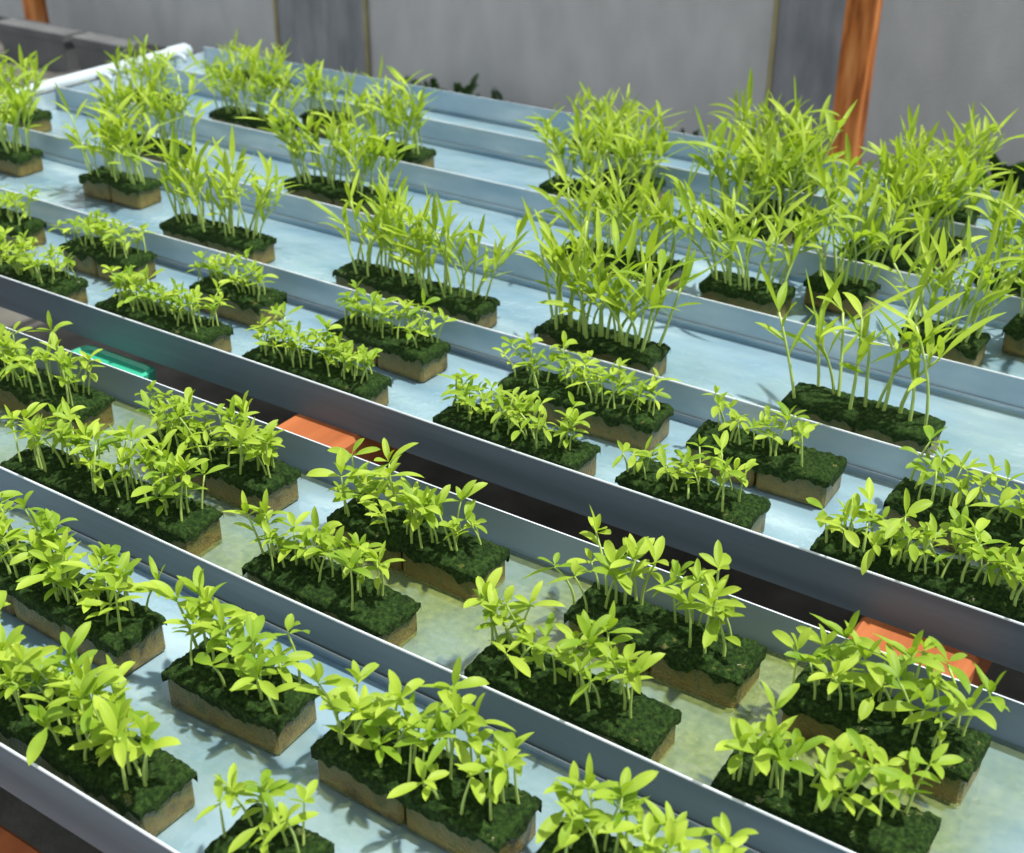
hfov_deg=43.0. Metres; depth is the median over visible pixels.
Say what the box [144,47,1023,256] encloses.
trough
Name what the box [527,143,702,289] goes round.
seedlings
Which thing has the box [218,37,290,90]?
seedlings
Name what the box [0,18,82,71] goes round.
concrete block
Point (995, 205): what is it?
seedlings
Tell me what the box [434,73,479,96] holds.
weed
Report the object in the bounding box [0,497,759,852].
trough
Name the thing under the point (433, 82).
weed
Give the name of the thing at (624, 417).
seedlings
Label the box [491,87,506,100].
weed
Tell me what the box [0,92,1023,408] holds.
trough
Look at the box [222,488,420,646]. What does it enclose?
seedlings
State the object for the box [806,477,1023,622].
seedlings
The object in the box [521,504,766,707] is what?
seedlings
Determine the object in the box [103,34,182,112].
seedlings
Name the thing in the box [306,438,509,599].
seedlings
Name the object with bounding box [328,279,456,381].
seedlings
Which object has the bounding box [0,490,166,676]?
seedlings
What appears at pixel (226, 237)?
seedlings
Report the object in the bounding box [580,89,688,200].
seedlings
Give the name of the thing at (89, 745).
seedlings
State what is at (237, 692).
seedlings
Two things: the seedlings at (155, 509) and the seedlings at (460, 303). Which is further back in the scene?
the seedlings at (460, 303)
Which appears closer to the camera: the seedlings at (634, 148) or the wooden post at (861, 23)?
the seedlings at (634, 148)
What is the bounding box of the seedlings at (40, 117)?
[0,44,62,132]
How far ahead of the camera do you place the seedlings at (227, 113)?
2.50 m
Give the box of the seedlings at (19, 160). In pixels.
[0,62,43,176]
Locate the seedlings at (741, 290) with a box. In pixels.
[659,158,850,317]
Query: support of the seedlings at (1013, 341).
in the trough at (999, 377)
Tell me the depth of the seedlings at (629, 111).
2.37 m
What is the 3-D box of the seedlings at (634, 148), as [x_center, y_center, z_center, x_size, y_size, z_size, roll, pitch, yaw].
[0.141,-0.442,2.135,0.303,0.185,0.176,18,34,29]
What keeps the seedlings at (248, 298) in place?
on the trough at (781, 555)
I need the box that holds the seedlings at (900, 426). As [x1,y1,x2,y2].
[755,251,1005,455]
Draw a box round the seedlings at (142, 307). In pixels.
[95,264,233,352]
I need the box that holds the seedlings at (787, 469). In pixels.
[686,385,846,507]
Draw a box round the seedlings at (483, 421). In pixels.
[433,368,600,476]
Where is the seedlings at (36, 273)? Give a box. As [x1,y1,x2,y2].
[0,225,88,303]
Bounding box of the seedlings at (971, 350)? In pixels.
[861,197,1023,366]
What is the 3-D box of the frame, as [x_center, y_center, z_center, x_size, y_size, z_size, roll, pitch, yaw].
[-0.084,0.127,1.874,2.700,0.550,1.805,18,34,29]
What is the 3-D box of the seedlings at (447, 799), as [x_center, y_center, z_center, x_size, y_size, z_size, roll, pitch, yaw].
[-0.072,0.237,0.981,0.210,0.124,0.114,19,34,30]
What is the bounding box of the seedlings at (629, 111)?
[566,81,641,158]
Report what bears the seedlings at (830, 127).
in the trough at (499, 179)
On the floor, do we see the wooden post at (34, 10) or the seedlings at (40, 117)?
the wooden post at (34, 10)
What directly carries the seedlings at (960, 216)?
on the trough at (487, 124)
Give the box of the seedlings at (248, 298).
[186,246,286,328]
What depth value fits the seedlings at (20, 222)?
2.02 m
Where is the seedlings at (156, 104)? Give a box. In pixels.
[84,51,216,168]
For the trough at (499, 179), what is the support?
on the frame
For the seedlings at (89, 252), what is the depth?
1.91 m
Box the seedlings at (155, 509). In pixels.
[0,396,227,556]
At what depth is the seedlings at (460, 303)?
1.77 m
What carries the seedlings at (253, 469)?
in the trough at (990, 817)
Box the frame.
[0,414,991,852]
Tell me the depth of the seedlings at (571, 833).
0.89 m
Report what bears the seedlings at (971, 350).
in the trough at (999, 377)
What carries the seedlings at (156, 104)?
in the trough at (999, 377)
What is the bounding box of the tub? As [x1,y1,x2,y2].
[71,345,156,381]
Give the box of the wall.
[0,0,1023,187]
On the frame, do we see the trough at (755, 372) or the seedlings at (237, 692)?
the trough at (755, 372)
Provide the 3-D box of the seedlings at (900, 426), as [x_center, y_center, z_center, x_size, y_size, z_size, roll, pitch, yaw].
[0.392,-0.092,1.457,0.165,0.234,0.241,-25,37,-37]
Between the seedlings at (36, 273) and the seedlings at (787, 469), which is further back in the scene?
the seedlings at (36, 273)
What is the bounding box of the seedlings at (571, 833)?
[536,753,758,852]
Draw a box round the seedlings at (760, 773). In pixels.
[711,681,963,852]
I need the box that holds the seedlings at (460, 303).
[303,167,534,328]
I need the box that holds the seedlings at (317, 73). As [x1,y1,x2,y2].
[287,59,358,137]
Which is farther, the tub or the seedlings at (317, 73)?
the seedlings at (317, 73)
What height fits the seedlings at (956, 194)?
0.190 m
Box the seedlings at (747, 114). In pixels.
[706,68,842,194]
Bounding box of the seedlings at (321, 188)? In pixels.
[235,83,417,218]
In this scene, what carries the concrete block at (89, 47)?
on the floor
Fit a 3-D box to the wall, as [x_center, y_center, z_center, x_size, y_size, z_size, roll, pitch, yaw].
[-0.317,-2.213,4.370,12.000,2.200,0.040,18,34,29]
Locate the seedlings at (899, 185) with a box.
[810,132,1009,274]
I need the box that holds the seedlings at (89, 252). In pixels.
[47,209,157,284]
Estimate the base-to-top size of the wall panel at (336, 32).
2.200 m
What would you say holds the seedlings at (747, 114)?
in the trough at (487, 124)
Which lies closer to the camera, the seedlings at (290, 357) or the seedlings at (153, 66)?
the seedlings at (290, 357)
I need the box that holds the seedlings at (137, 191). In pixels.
[49,81,184,208]
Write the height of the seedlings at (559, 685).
0.119 m
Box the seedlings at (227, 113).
[186,28,315,137]
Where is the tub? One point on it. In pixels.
(113, 359)
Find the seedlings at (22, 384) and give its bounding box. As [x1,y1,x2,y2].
[0,311,114,434]
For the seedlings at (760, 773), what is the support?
in the trough at (990, 817)
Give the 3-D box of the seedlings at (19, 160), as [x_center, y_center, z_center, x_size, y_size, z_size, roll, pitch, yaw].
[-0.926,-0.553,2.336,0.175,0.183,0.229,-12,31,-20]
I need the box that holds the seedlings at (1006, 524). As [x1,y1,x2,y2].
[883,425,1023,571]
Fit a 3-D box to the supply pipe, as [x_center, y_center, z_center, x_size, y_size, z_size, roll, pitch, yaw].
[-1.221,-0.507,2.359,0.083,0.038,1.760,18,34,29]
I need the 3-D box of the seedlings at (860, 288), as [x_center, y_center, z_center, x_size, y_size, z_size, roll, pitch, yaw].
[0.465,-0.267,1.783,0.193,0.222,0.175,20,35,32]
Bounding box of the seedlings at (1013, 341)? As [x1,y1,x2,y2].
[993,198,1023,357]
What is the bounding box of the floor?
[0,17,1023,852]
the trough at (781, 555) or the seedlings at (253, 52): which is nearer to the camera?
the trough at (781, 555)
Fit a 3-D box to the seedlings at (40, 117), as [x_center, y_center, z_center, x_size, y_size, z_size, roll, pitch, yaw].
[-0.958,-0.665,2.544,0.151,0.175,0.182,-19,34,-30]
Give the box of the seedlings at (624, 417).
[491,330,680,450]
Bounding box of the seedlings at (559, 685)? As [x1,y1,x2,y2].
[463,567,681,762]
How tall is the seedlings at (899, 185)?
0.221 m
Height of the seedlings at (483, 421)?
0.096 m
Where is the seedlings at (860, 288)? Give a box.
[767,146,932,318]
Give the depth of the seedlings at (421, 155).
2.33 m
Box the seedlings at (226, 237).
[123,124,303,263]
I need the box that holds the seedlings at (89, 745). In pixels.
[0,590,197,836]
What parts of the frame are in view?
rail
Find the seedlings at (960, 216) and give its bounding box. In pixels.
[859,102,1023,225]
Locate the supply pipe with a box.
[0,43,192,103]
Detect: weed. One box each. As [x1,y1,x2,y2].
[395,76,417,84]
[414,78,438,87]
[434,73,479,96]
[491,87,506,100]
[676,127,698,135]
[971,153,1023,195]
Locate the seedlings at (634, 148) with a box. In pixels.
[516,98,690,215]
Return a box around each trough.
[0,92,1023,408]
[0,153,1023,508]
[0,223,1023,672]
[0,327,1023,852]
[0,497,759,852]
[54,69,1023,322]
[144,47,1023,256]
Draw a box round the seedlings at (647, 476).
[612,430,770,533]
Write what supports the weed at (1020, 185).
on the floor
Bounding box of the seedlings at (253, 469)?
[134,380,301,514]
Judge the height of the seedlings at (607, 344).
0.223 m
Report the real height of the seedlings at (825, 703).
0.125 m
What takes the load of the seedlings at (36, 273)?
in the trough at (781, 555)
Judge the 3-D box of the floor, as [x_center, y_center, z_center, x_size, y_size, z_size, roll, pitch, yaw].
[-1.369,-0.493,3.546,12.000,0.001,8.000,18,34,29]
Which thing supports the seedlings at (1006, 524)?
in the trough at (781, 555)
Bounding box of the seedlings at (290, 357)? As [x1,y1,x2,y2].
[242,301,391,405]
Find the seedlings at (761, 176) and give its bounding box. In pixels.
[676,106,849,246]
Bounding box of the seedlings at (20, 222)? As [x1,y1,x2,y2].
[0,181,46,250]
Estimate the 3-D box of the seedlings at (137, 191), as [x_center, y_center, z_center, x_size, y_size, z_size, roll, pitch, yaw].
[-0.676,-0.485,2.196,0.218,0.200,0.172,17,33,27]
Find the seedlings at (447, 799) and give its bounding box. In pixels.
[293,656,541,852]
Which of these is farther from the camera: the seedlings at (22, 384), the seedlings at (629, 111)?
the seedlings at (629, 111)
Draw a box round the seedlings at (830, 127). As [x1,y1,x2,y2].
[711,99,864,240]
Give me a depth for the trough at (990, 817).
1.16 m
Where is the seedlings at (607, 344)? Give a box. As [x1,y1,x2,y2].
[516,181,735,375]
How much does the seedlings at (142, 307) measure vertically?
0.100 m
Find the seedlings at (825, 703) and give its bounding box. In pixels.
[772,610,1009,806]
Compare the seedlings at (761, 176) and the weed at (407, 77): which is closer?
the seedlings at (761, 176)
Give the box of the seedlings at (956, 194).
[862,134,1013,270]
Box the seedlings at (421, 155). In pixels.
[323,54,438,167]
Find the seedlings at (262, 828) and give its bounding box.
[193,762,334,852]
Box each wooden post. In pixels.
[22,0,49,23]
[827,0,882,165]
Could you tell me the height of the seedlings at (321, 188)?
0.194 m
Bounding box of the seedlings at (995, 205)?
[963,164,1023,297]
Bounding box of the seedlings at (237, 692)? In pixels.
[140,565,319,753]
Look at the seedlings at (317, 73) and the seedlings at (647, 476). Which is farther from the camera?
the seedlings at (317, 73)
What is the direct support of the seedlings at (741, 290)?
in the trough at (999, 377)

